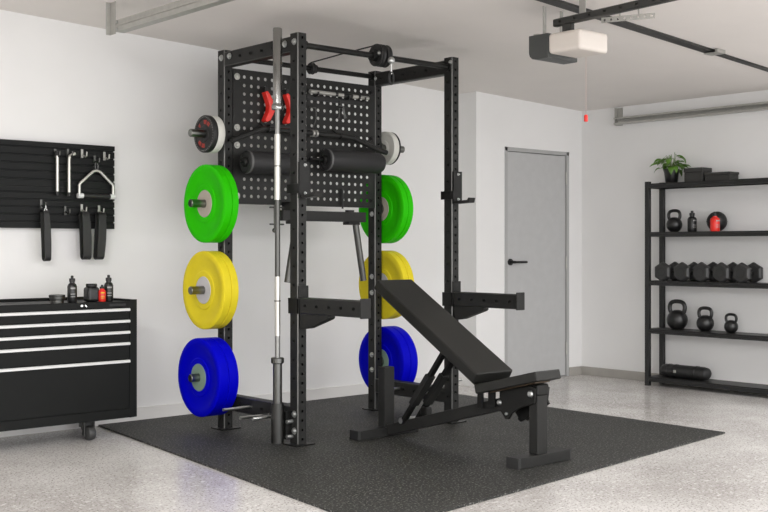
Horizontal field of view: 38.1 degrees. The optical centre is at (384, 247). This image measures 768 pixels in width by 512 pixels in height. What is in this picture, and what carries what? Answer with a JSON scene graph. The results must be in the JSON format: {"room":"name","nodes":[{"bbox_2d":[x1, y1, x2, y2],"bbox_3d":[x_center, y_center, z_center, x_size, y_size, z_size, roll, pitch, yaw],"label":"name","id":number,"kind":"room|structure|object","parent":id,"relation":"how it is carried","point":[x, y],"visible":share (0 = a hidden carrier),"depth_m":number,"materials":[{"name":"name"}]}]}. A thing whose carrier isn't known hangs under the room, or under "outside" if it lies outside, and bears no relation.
{"room":"gym","nodes":[
{"label":"gym","id":0,"kind":"room"},
{"bbox_2d":[0,10,443,407],"bbox_3d":[-2.531,-0.224,5.979,8.184,2.578,0.100,0,0,-41],"label":"wall","id":1,"kind":"structure","parent":0,"point":[140,96],"depth_m":6.94,"materials":[{"name":"paint"}]},
{"bbox_2d":[0,185,113,228],"bbox_3d":[-2.001,-0.230,6.348,0.988,0.238,0.049,0,0,-41],"label":"panel","id":2,"kind":"object","parent":1,"relation":"attached to","point":[19,205],"visible":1,"depth_m":6.39,"materials":[{"name":"black plastic"}]},
{"bbox_2d":[64,206,70,214],"bbox_3d":[-1.833,-0.215,6.428,0.016,0.050,0.062,0,0,-41],"label":"hook","id":3,"kind":"object","parent":2,"relation":"attached to","point":[65,211],"visible":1,"depth_m":6.44,"materials":[{"name":"grey metal"}]},
{"bbox_2d":[0,139,114,188],"bbox_3d":[-2.001,-0.477,6.348,0.988,0.255,0.049,0,0,-41],"label":"panel","id":4,"kind":"object","parent":1,"relation":"attached to","point":[22,163],"visible":1,"depth_m":6.39,"materials":[{"name":"black plastic"}]},
{"bbox_2d":[66,149,72,156],"bbox_3d":[-1.821,-0.548,6.438,0.016,0.050,0.062,0,0,-41],"label":"hook","id":5,"kind":"object","parent":4,"relation":"attached to","point":[67,150],"visible":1,"depth_m":6.46,"materials":[{"name":"grey metal"}]},
{"bbox_2d":[67,152,75,195],"bbox_3d":[-1.815,-0.425,6.447,0.053,0.257,0.024,0,0,-41],"label":"handle bar","id":6,"kind":"object","parent":5,"relation":"hanging from","point":[74,153],"visible":1,"depth_m":6.43,"materials":[{"name":"silver metal"}]},
{"bbox_2d":[81,149,87,157],"bbox_3d":[-1.754,-0.550,6.497,0.016,0.050,0.062,0,0,-41],"label":"hook","id":7,"kind":"object","parent":4,"relation":"attached to","point":[82,155],"visible":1,"depth_m":6.51,"materials":[{"name":"metal"}]},
{"bbox_2d":[93,155,99,163],"bbox_3d":[-1.694,-0.518,6.550,0.016,0.050,0.062,0,0,-41],"label":"hook","id":8,"kind":"object","parent":4,"relation":"attached to","point":[94,156],"visible":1,"depth_m":6.57,"materials":[{"name":"grey metal"}]},
{"bbox_2d":[77,162,115,198],"bbox_3d":[-1.697,-0.396,6.551,0.236,0.220,0.031,0,0,-41],"label":"handle","id":9,"kind":"object","parent":8,"relation":"hanging from","point":[79,194],"visible":1,"depth_m":6.54,"materials":[{"name":"silver metal"}]},
{"bbox_2d":[103,152,109,159],"bbox_3d":[-1.647,-0.543,6.592,0.016,0.050,0.062,0,0,-41],"label":"hook","id":10,"kind":"object","parent":4,"relation":"attached to","point":[104,153],"visible":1,"depth_m":6.61,"materials":[{"name":"metal"}]},
{"bbox_3d":[-1.879,-0.543,6.386,0.015,0.051,0.062,0,0,-41],"label":"hook","id":11,"kind":"object","parent":4,"relation":"attached to","visible":0},
{"bbox_2d":[55,151,58,194],"bbox_3d":[-1.880,-0.427,6.389,0.023,0.255,0.024,0,0,-41],"label":"handle bar","id":12,"kind":"object","parent":11,"relation":"hanging from","point":[56,152],"visible":1,"depth_m":6.38,"materials":[{"name":"silver metal"}]},
{"bbox_2d":[0,376,436,437],"bbox_3d":[-1.707,1.023,6.632,6.085,0.085,0.014,0,0,-41],"label":"baseboard","id":13,"kind":"structure","parent":1,"relation":"attached to","point":[149,412],"depth_m":6.97,"materials":[{"name":"white"}]},
{"bbox_2d":[0,0,767,110],"bbox_3d":[0.553,-1.379,3.454,9.660,0.477,7.970,0,0,-41],"label":"ceiling","id":14,"kind":"structure","parent":0,"point":[489,39],"depth_m":6.60,"materials":[{"name":"paint"}]},
{"bbox_2d":[106,0,233,34],"bbox_3d":[0.731,-1.234,3.532,0.080,0.175,6.653,0,0,-41],"label":"door track","id":15,"kind":"object","parent":14,"relation":"hanging from","point":[178,8],"visible":1,"depth_m":5.68,"materials":[{"name":"metal"}]},
{"bbox_2d":[529,6,606,63],"bbox_3d":[0.951,-1.116,5.738,0.241,0.287,0.335,0,0,-41],"label":"garage door opener","id":16,"kind":"object","parent":14,"relation":"hanging from","point":[565,47],"visible":1,"depth_m":5.67,"materials":[{"name":"beige plastic"}]},
{"bbox_2d":[553,0,676,31],"bbox_3d":[2.370,-1.134,3.674,0.042,0.078,5.070,0,0,-36],"label":"rail","id":17,"kind":"object","parent":16,"relation":"attached to","point":[567,23],"visible":0.96,"depth_m":5.44,"materials":[{"name":"grey metal"}]},
{"bbox_2d":[579,0,585,12],"bbox_3d":[1.012,-1.201,5.614,0.040,0.113,0.040,0,0,-41],"label":"bracket","id":18,"kind":"object","parent":14,"relation":"attached to","point":[582,3],"visible":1,"depth_m":5.60,"materials":[{"name":"metal"}]},
{"bbox_2d":[536,0,714,52],"bbox_3d":[0.586,-1.270,5.409,3.908,0.166,0.070,0,0,-44],"label":"strut","id":19,"kind":"object","parent":14,"relation":"attached to","point":[565,5],"visible":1,"depth_m":6.23,"materials":[{"name":"grey metal"}]},
{"bbox_2d":[601,9,654,22],"bbox_3d":[1.259,-1.211,5.753,0.280,0.074,0.008,0,0,27],"label":"strip","id":20,"kind":"object","parent":14,"relation":"attached to","point":[648,15],"visible":0.96,"depth_m":5.75,"materials":[{"name":"metal"}]},
{"bbox_2d":[703,48,724,55],"bbox_3d":[2.005,-1.187,6.756,0.090,0.023,0.095,0,0,-41],"label":"bracket","id":21,"kind":"object","parent":14,"relation":"attached to","point":[717,51],"visible":1,"depth_m":6.74,"materials":[{"name":"metal"}]},
{"bbox_2d":[715,54,767,71],"bbox_3d":[2.511,-1.167,7.293,1.424,0.066,0.045,0,0,-44],"label":"strut","id":22,"kind":"object","parent":14,"relation":"attached to","point":[725,56],"visible":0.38,"depth_m":7.06,"materials":[{"name":"grey metal"}]},
{"bbox_2d":[0,374,767,511],"bbox_3d":[0.553,1.115,3.454,9.660,0.100,7.970,0,0,-41],"label":"floor","id":23,"kind":"structure","parent":0,"point":[54,471],"depth_m":5.22,"materials":[{"name":"concrete"}]},
{"bbox_2d":[0,297,136,439],"bbox_3d":[-1.868,0.676,6.102,0.892,0.778,0.478,0,0,-41],"label":"tool chest","id":24,"kind":"object","parent":23,"relation":"on","point":[64,363],"visible":0.98,"depth_m":5.96,"materials":[{"name":"black metal"}]},
{"bbox_2d":[49,294,64,302],"bbox_3d":[-1.781,0.279,6.048,0.088,0.047,0.088,0,0,-41],"label":"round tin","id":25,"kind":"object","parent":24,"relation":"on","point":[54,298],"visible":0.98,"depth_m":6.02,"materials":[{"name":"grey metal"}]},
{"bbox_2d":[67,276,76,302],"bbox_3d":[-1.723,0.229,6.133,0.052,0.148,0.053,0,0,-41],"label":"bottle","id":26,"kind":"object","parent":24,"relation":"on","point":[72,287],"visible":1,"depth_m":6.11,"materials":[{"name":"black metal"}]},
{"bbox_2d":[84,284,98,301],"bbox_3d":[-1.640,0.253,6.220,0.070,0.100,0.070,0,0,-41],"label":"canister","id":27,"kind":"object","parent":24,"relation":"on","point":[91,291],"visible":1,"depth_m":6.19,"materials":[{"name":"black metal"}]},
{"bbox_2d":[98,285,105,301],"bbox_3d":[-1.581,0.256,6.225,0.042,0.094,0.043,0,0,-41],"label":"bottle","id":28,"kind":"object","parent":24,"relation":"on","point":[102,293],"visible":1,"depth_m":6.21,"materials":[{"name":"red plastic"}]},
{"bbox_2d":[104,275,112,300],"bbox_3d":[-1.558,0.229,6.279,0.052,0.148,0.053,0,0,-41],"label":"bottle","id":29,"kind":"object","parent":24,"relation":"on","point":[108,285],"visible":0.97,"depth_m":6.26,"materials":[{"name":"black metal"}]},
{"bbox_2d":[98,394,724,511],"bbox_3d":[0.112,1.060,6.262,2.960,0.010,2.948,0,0,-41],"label":"rubber mat","id":30,"kind":"object","parent":23,"relation":"on","point":[445,467],"visible":0.67,"depth_m":5.75,"materials":[{"name":"black rubber"}]},
{"bbox_2d":[188,32,466,446],"bbox_3d":[-0.259,-0.045,6.604,1.642,2.202,0.825,0,0,-41],"label":"power rack","id":31,"kind":"object","parent":30,"relation":"on","point":[288,420],"depth_m":6.66,"materials":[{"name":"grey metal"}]},
{"bbox_2d":[178,338,228,416],"bbox_3d":[-1.042,0.744,6.381,0.065,0.450,0.450,0,0,-41],"label":"bumper plate","id":32,"kind":"object","parent":31,"relation":"on","point":[206,397],"visible":0.97,"depth_m":6.32,"materials":[{"name":"blue rubber"}]},
{"bbox_2d":[194,115,218,152],"bbox_3d":[-1.027,-0.653,6.395,0.034,0.216,0.216,0,0,-41],"label":"plate","id":33,"kind":"object","parent":31,"relation":"on","point":[207,123],"visible":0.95,"depth_m":6.36,"materials":[{"name":"black rubber"}]},
{"bbox_2d":[183,251,230,328],"bbox_3d":[-1.024,0.245,6.397,0.049,0.450,0.450,0,0,-41],"label":"bumper plate","id":34,"kind":"object","parent":31,"relation":"on","point":[208,310],"visible":0.94,"depth_m":6.35,"materials":[{"name":"yellow rubber"}]},
{"bbox_2d":[184,164,231,242],"bbox_3d":[-1.020,-0.252,6.401,0.045,0.450,0.450,0,0,-41],"label":"bumper plate","id":35,"kind":"object","parent":31,"relation":"on","point":[209,183],"visible":0.95,"depth_m":6.35,"materials":[{"name":"green rubber"}]},
{"bbox_2d":[209,115,224,152],"bbox_3d":[-0.996,-0.653,6.422,0.045,0.216,0.216,0,0,-41],"label":"plate","id":36,"kind":"object","parent":31,"relation":"on","point":[221,128],"visible":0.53,"depth_m":6.35,"materials":[{"name":"grey rubber"}]},
{"bbox_2d":[207,337,238,415],"bbox_3d":[-0.993,0.744,6.425,0.064,0.450,0.450,0,0,-41],"label":"bumper plate","id":37,"kind":"object","parent":31,"relation":"on","point":[228,353],"visible":0.17,"depth_m":6.28,"materials":[{"name":"blue rubber"}]},
{"bbox_2d":[213,251,238,328],"bbox_3d":[-0.987,0.245,6.430,0.048,0.450,0.450,0,0,-41],"label":"bumper plate","id":38,"kind":"object","parent":31,"relation":"on","point":[232,272],"visible":0.17,"depth_m":6.28,"materials":[{"name":"yellow rubber"}]},
{"bbox_2d":[213,165,238,242],"bbox_3d":[-0.986,-0.252,6.431,0.044,0.450,0.450,0,0,-41],"label":"bumper plate","id":39,"kind":"object","parent":31,"relation":"on","point":[235,200],"visible":0.16,"depth_m":6.28,"materials":[{"name":"green rubber"}]},
{"bbox_2d":[240,150,289,175],"bbox_3d":[-0.676,-0.494,6.549,0.440,0.135,0.172,0,0,-41],"label":"foam roller","id":40,"kind":"object","parent":31,"relation":"attached to","point":[251,162],"visible":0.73,"depth_m":6.43,"materials":[{"name":"black"}]},
{"bbox_2d":[261,86,274,121],"bbox_3d":[-0.693,-0.847,6.609,0.076,0.211,0.060,0,0,-41],"label":"clamp","id":41,"kind":"object","parent":31,"relation":"attached to","point":[268,100],"visible":0.91,"depth_m":6.59,"materials":[{"name":"red plastic"}]},
{"bbox_2d":[271,27,283,403],"bbox_3d":[-0.572,-0.073,5.939,0.070,2.197,0.070,0,0,4],"label":"barbell","id":42,"kind":"object","parent":31,"relation":"on","point":[277,361],"visible":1,"depth_m":5.92,"materials":[{"name":"grey metal"}]},
{"bbox_2d":[267,124,289,127],"bbox_3d":[-0.629,-0.722,6.684,0.170,0.025,0.032,0,0,-41],"label":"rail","id":43,"kind":"object","parent":31,"relation":"attached to","point":[271,125],"visible":0.33,"depth_m":6.67,"materials":[{"name":"black metal"}]},
{"bbox_2d":[282,89,289,123],"bbox_3d":[-0.579,-0.847,6.710,0.076,0.211,0.060,0,0,-41],"label":"clamp","id":44,"kind":"object","parent":31,"relation":"attached to","point":[285,92],"visible":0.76,"depth_m":6.68,"materials":[{"name":"red plastic"}]},
{"bbox_2d":[287,161,321,197],"bbox_3d":[-0.422,-0.360,5.915,0.076,0.194,0.229,0,0,-41],"label":"j-cup","id":45,"kind":"object","parent":31,"relation":"attached to","point":[302,188],"visible":1,"depth_m":5.91,"materials":[{"name":"black metal"}]},
{"bbox_2d":[230,123,387,154],"bbox_3d":[-0.447,-0.667,6.794,1.200,0.144,0.105,0,0,-41],"label":"bar","id":46,"kind":"object","parent":31,"relation":"hanging from","point":[313,133],"visible":1,"depth_m":6.78,"materials":[{"name":"metal"}]},
{"bbox_2d":[307,63,318,74],"bbox_3d":[-0.445,-1.111,6.909,0.048,0.072,0.072,0,0,-41],"label":"pulley","id":47,"kind":"object","parent":31,"relation":"attached to","point":[314,68],"visible":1,"depth_m":6.89,"materials":[{"name":"black plastic"}]},
{"bbox_2d":[269,202,366,282],"bbox_3d":[-0.440,-0.033,6.728,0.731,0.484,0.216,0,0,-41],"label":"bar","id":48,"kind":"object","parent":31,"relation":"hanging from","point":[349,217],"visible":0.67,"depth_m":6.73,"materials":[{"name":"black metal"}]},
{"bbox_2d":[288,285,370,328],"bbox_3d":[-0.292,0.319,5.768,0.077,0.232,0.602,0,0,-41],"label":"spotter arm","id":49,"kind":"object","parent":31,"relation":"attached to","point":[314,312],"visible":1,"depth_m":5.77},
{"bbox_2d":[306,89,368,118],"bbox_3d":[-0.286,-0.891,6.969,0.480,0.161,0.060,0,0,-41],"label":"bar","id":50,"kind":"object","parent":31,"relation":"attached to","point":[317,92],"depth_m":6.98,"materials":[{"name":"metal"}]},
{"bbox_2d":[342,189,343,208],"bbox_3d":[-0.264,-0.307,7.008,0.011,0.126,0.014,0,0,-19],"label":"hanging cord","id":51,"kind":"object","parent":31,"relation":"hanging from","point":[342,189],"visible":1,"depth_m":7.00,"materials":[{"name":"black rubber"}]},
{"bbox_2d":[309,149,385,173],"bbox_3d":[-0.249,-0.537,6.927,0.576,0.135,0.172,0,0,-41],"label":"foam roller","id":52,"kind":"object","parent":31,"relation":"attached to","point":[329,159],"visible":1,"depth_m":6.87,"materials":[{"name":"black"}]},
{"bbox_2d":[310,44,394,84],"bbox_3d":[-0.230,-1.037,6.559,0.118,0.241,0.811,0,0,-41],"label":"pulley","id":53,"kind":"object","parent":31,"relation":"hanging from","point":[382,54],"visible":0.97,"depth_m":6.30,"materials":[{"name":"black metal"}]},
{"bbox_2d":[359,175,407,242],"bbox_3d":[-0.011,-0.252,7.293,0.044,0.450,0.450,0,0,-41],"label":"bumper plate","id":54,"kind":"object","parent":31,"relation":"on","point":[394,198],"visible":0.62,"depth_m":7.20,"materials":[{"name":"green rubber"}]},
{"bbox_2d":[359,251,407,318],"bbox_3d":[-0.009,0.245,7.295,0.048,0.450,0.450,0,0,-41],"label":"bumper plate","id":55,"kind":"object","parent":31,"relation":"on","point":[393,268],"visible":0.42,"depth_m":7.23,"materials":[{"name":"yellow rubber"}]},
{"bbox_2d":[359,326,409,386],"bbox_3d":[-0.003,0.744,7.300,0.064,0.450,0.450,0,0,-41],"label":"bumper plate","id":56,"kind":"object","parent":31,"relation":"on","point":[395,351],"visible":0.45,"depth_m":7.21,"materials":[{"name":"blue rubber"}]},
{"bbox_2d":[382,132,398,164],"bbox_3d":[0.011,-0.653,7.312,0.045,0.216,0.216,0,0,-41],"label":"plate","id":57,"kind":"object","parent":31,"relation":"on","point":[389,139],"visible":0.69,"depth_m":7.26,"materials":[{"name":"grey rubber"}]},
{"bbox_2d":[390,132,400,164],"bbox_3d":[0.034,-0.653,7.333,0.014,0.216,0.216,0,0,-41],"label":"plate","id":58,"kind":"object","parent":31,"relation":"on","point":[392,132],"visible":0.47,"depth_m":7.26,"materials":[{"name":"black rubber"}]},
{"bbox_2d":[390,175,412,242],"bbox_3d":[0.024,-0.252,7.324,0.045,0.450,0.450,0,0,-41],"label":"bumper plate","id":59,"kind":"object","parent":31,"relation":"on","point":[408,193],"visible":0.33,"depth_m":7.17,"materials":[{"name":"green rubber"}]},
{"bbox_2d":[390,251,413,318],"bbox_3d":[0.028,0.245,7.328,0.049,0.450,0.450,0,0,-41],"label":"bumper plate","id":60,"kind":"object","parent":31,"relation":"on","point":[403,259],"visible":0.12,"depth_m":7.20,"materials":[{"name":"yellow rubber"}]},
{"bbox_2d":[388,326,417,381],"bbox_3d":[0.046,0.744,7.343,0.065,0.450,0.450,0,0,-41],"label":"bumper plate","id":61,"kind":"object","parent":31,"relation":"on","point":[411,346],"visible":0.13,"depth_m":7.19,"materials":[{"name":"blue rubber"}]},
{"bbox_2d":[441,171,474,203],"bbox_3d":[0.445,-0.360,6.682,0.076,0.194,0.229,0,0,-41],"label":"j-cup","id":62,"kind":"object","parent":31,"relation":"attached to","point":[455,194],"visible":1,"depth_m":6.68,"materials":[{"name":"black metal"}]},
{"bbox_2d":[442,281,524,319],"bbox_3d":[0.575,0.319,6.535,0.077,0.232,0.602,0,0,-41],"label":"spotter arm","id":63,"kind":"object","parent":31,"relation":"attached to","point":[466,305],"visible":1,"depth_m":6.54},
{"bbox_2d":[350,279,570,469],"bbox_3d":[0.380,0.618,5.813,0.454,0.875,1.218,0,0,-41],"label":"weight bench","id":64,"kind":"object","parent":30,"relation":"on","point":[525,395],"visible":1,"depth_m":5.79,"materials":[{"name":"black leather"}]},
{"bbox_2d":[645,178,767,393],"bbox_3d":[2.546,0.279,8.150,0.223,1.573,1.366,0,0,-41],"label":"shelving unit","id":65,"kind":"object","parent":23,"relation":"on","point":[661,330],"visible":1,"depth_m":8.39,"materials":[{"name":"black metal"}]},
{"bbox_2d":[655,262,678,280],"bbox_3d":[2.190,0.187,8.554,0.212,0.154,0.135,0,0,-41],"label":"dumbbell","id":66,"kind":"object","parent":65,"relation":"on","point":[663,271],"visible":0.76,"depth_m":8.49,"materials":[{"name":"grey rubber"}]},
{"bbox_2d":[650,152,690,182],"bbox_3d":[2.195,-0.611,8.520,0.223,0.239,0.309,0,0,-41],"label":"potted plant","id":67,"kind":"object","parent":65,"relation":"on","point":[671,172],"visible":0.97,"depth_m":8.48,"materials":[{"name":"green plant"}]},
{"bbox_2d":[666,209,681,231],"bbox_3d":[2.216,-0.206,8.502,0.120,0.175,0.120,0,0,-16],"label":"kettlebell","id":68,"kind":"object","parent":65,"relation":"on","point":[674,224],"visible":1,"depth_m":8.46,"materials":[{"name":"black metal"}]},
{"bbox_2d":[667,299,687,329],"bbox_3d":[2.233,0.510,8.482,0.157,0.230,0.157,0,0,-16],"label":"kettlebell","id":69,"kind":"object","parent":65,"relation":"on","point":[676,319],"visible":1,"depth_m":8.43,"materials":[{"name":"black metal"}]},
{"bbox_2d":[674,262,696,280],"bbox_3d":[2.302,0.187,8.427,0.212,0.154,0.135,0,0,-41],"label":"dumbbell","id":70,"kind":"object","parent":65,"relation":"on","point":[682,271],"visible":0.7,"depth_m":8.36,"materials":[{"name":"grey rubber"}]},
{"bbox_2d":[660,364,711,379],"bbox_3d":[2.284,0.945,8.439,0.134,0.105,0.414,0,0,-41],"label":"roll","id":71,"kind":"object","parent":65,"relation":"on","point":[667,370],"visible":1,"depth_m":8.38,"materials":[{"name":"black rubber"}]},
{"bbox_2d":[687,211,696,231],"bbox_3d":[2.317,-0.198,8.373,0.068,0.158,0.069,0,0,-41],"label":"bottle","id":72,"kind":"object","parent":65,"relation":"on","point":[691,221],"visible":0.97,"depth_m":8.35,"materials":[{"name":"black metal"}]},
{"bbox_2d":[684,167,711,181],"bbox_3d":[2.355,-0.544,8.360,0.128,0.105,0.165,0,0,-41],"label":"storage box","id":73,"kind":"object","parent":65,"relation":"on","point":[690,174],"visible":0.84,"depth_m":8.31,"materials":[{"name":"black plastic"}]},
{"bbox_2d":[693,262,716,281],"bbox_3d":[2.412,0.186,8.303,0.212,0.156,0.137,0,0,-41],"label":"dumbbell","id":74,"kind":"object","parent":65,"relation":"on","point":[702,272],"visible":0.67,"depth_m":8.23,"materials":[{"name":"grey rubber"}]},
{"bbox_2d":[696,306,713,331],"bbox_3d":[2.394,0.532,8.300,0.128,0.186,0.128,0,0,-16],"label":"kettlebell","id":75,"kind":"object","parent":65,"relation":"on","point":[705,323],"visible":1,"depth_m":8.26,"materials":[{"name":"black metal"}]},
{"bbox_2d":[710,212,719,230],"bbox_3d":[2.429,-0.191,8.170,0.070,0.145,0.071,0,0,-41],"label":"bottle","id":76,"kind":"object","parent":65,"relation":"on","point":[714,221],"visible":1,"depth_m":8.14,"materials":[{"name":"red plastic"}]},
{"bbox_2d":[706,212,727,230],"bbox_3d":[2.476,-0.193,8.282,0.154,0.150,0.154,0,0,-41],"label":"medicine ball","id":77,"kind":"object","parent":65,"relation":"on","point":[723,219],"visible":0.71,"depth_m":8.23,"materials":[{"name":"black rubber"}]},
{"bbox_2d":[705,171,738,180],"bbox_3d":[2.490,-0.523,8.207,0.128,0.062,0.213,0,0,-41],"label":"storage box","id":78,"kind":"object","parent":65,"relation":"on","point":[728,175],"visible":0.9,"depth_m":8.15,"materials":[{"name":"black plastic"}]},
{"bbox_2d":[712,262,737,281],"bbox_3d":[2.522,0.186,8.178,0.212,0.156,0.137,0,0,-41],"label":"dumbbell","id":79,"kind":"object","parent":65,"relation":"on","point":[721,272],"visible":0.77,"depth_m":8.11,"materials":[{"name":"grey rubber"}]},
{"bbox_2d":[724,313,737,332],"bbox_3d":[2.538,0.553,8.138,0.100,0.146,0.100,0,0,-16],"label":"kettlebell","id":80,"kind":"object","parent":65,"relation":"on","point":[730,326],"visible":1,"depth_m":8.11,"materials":[{"name":"black metal"}]},
{"bbox_2d":[733,262,762,282],"bbox_3d":[2.632,0.186,8.054,0.212,0.156,0.137,0,0,-41],"label":"dumbbell","id":81,"kind":"object","parent":65,"relation":"on","point":[753,272],"visible":0.98,"depth_m":8.01,"materials":[{"name":"grey rubber"}]},
{"bbox_2d":[459,91,581,385],"bbox_3d":[1.079,-0.064,9.037,1.275,2.259,0.302,0,0,-41],"label":"wall","id":82,"kind":"structure","parent":0,"point":[488,123],"depth_m":8.64,"materials":[{"name":"paint"}]},
{"bbox_2d":[505,146,568,376],"bbox_3d":[1.222,0.137,8.988,0.789,1.857,0.162,0,0,-41],"label":"door","id":83,"kind":"structure","parent":82,"relation":"in","point":[536,181],"depth_m":8.98,"materials":[{"name":"grey"}]},
{"bbox_2d":[569,366,581,375],"bbox_3d":[1.183,1.030,8.919,1.275,0.070,0.012,0,0,-41],"label":"baseboard","id":84,"kind":"structure","parent":82,"relation":"attached to","point":[577,370],"depth_m":9.27,"materials":[{"name":"beige paint"}]},
{"bbox_2d":[582,90,767,384],"bbox_3d":[4.168,-0.039,6.582,0.100,2.210,7.668,0,0,-41],"label":"wall","id":85,"kind":"structure","parent":0,"point":[616,160],"depth_m":8.69,"materials":[{"name":"paint"}]},
{"bbox_2d":[582,366,766,393],"bbox_3d":[3.864,1.030,6.839,0.014,0.070,6.656,0,0,-41],"label":"baseboard","id":86,"kind":"structure","parent":85,"relation":"attached to","point":[594,371],"depth_m":9.05,"materials":[{"name":"grey paint"}]},
{"bbox_2d":[614,101,767,125],"bbox_3d":[4.095,-1.062,6.538,0.064,0.145,6.699,0,0,-41],"label":"door track","id":87,"kind":"object","parent":85,"relation":"attached to","point":[619,119],"visible":1,"depth_m":8.53,"materials":[{"name":"metal"}]},
{"bbox_3d":[-1.756,-0.228,6.496,0.015,0.050,0.062,0,0,-41],"label":"hook","id":88,"kind":"object","parent":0,"visible":0},
{"bbox_2d":[78,211,91,259],"bbox_3d":[-1.746,-0.070,6.488,0.059,0.282,0.058,0,0,-41],"label":"strap","id":89,"kind":"object","parent":88,"relation":"hanging from","point":[85,235],"visible":1,"depth_m":6.47,"materials":[{"name":"black fabric"}]},
{"bbox_3d":[-1.673,-0.223,6.569,0.015,0.050,0.062,0,0,-41],"label":"hook","id":90,"kind":"object","parent":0,"visible":0},
{"bbox_2d":[93,212,106,259],"bbox_3d":[-1.676,-0.068,6.550,0.059,0.279,0.058,0,0,-41],"label":"strap","id":91,"kind":"object","parent":90,"relation":"hanging from","point":[100,229],"visible":1,"depth_m":6.54,"materials":[{"name":"black fabric"}]},
{"bbox_3d":[-1.943,-0.248,6.330,0.015,0.050,0.062,0,0,-41],"label":"hook","id":92,"kind":"object","parent":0,"visible":0},
{"bbox_2d":[40,210,50,260],"bbox_3d":[-1.927,-0.069,6.327,0.047,0.294,0.058,0,0,-41],"label":"strap","id":93,"kind":"object","parent":92,"relation":"hanging from","point":[45,225],"visible":1,"depth_m":6.31,"materials":[{"name":"black fabric"}]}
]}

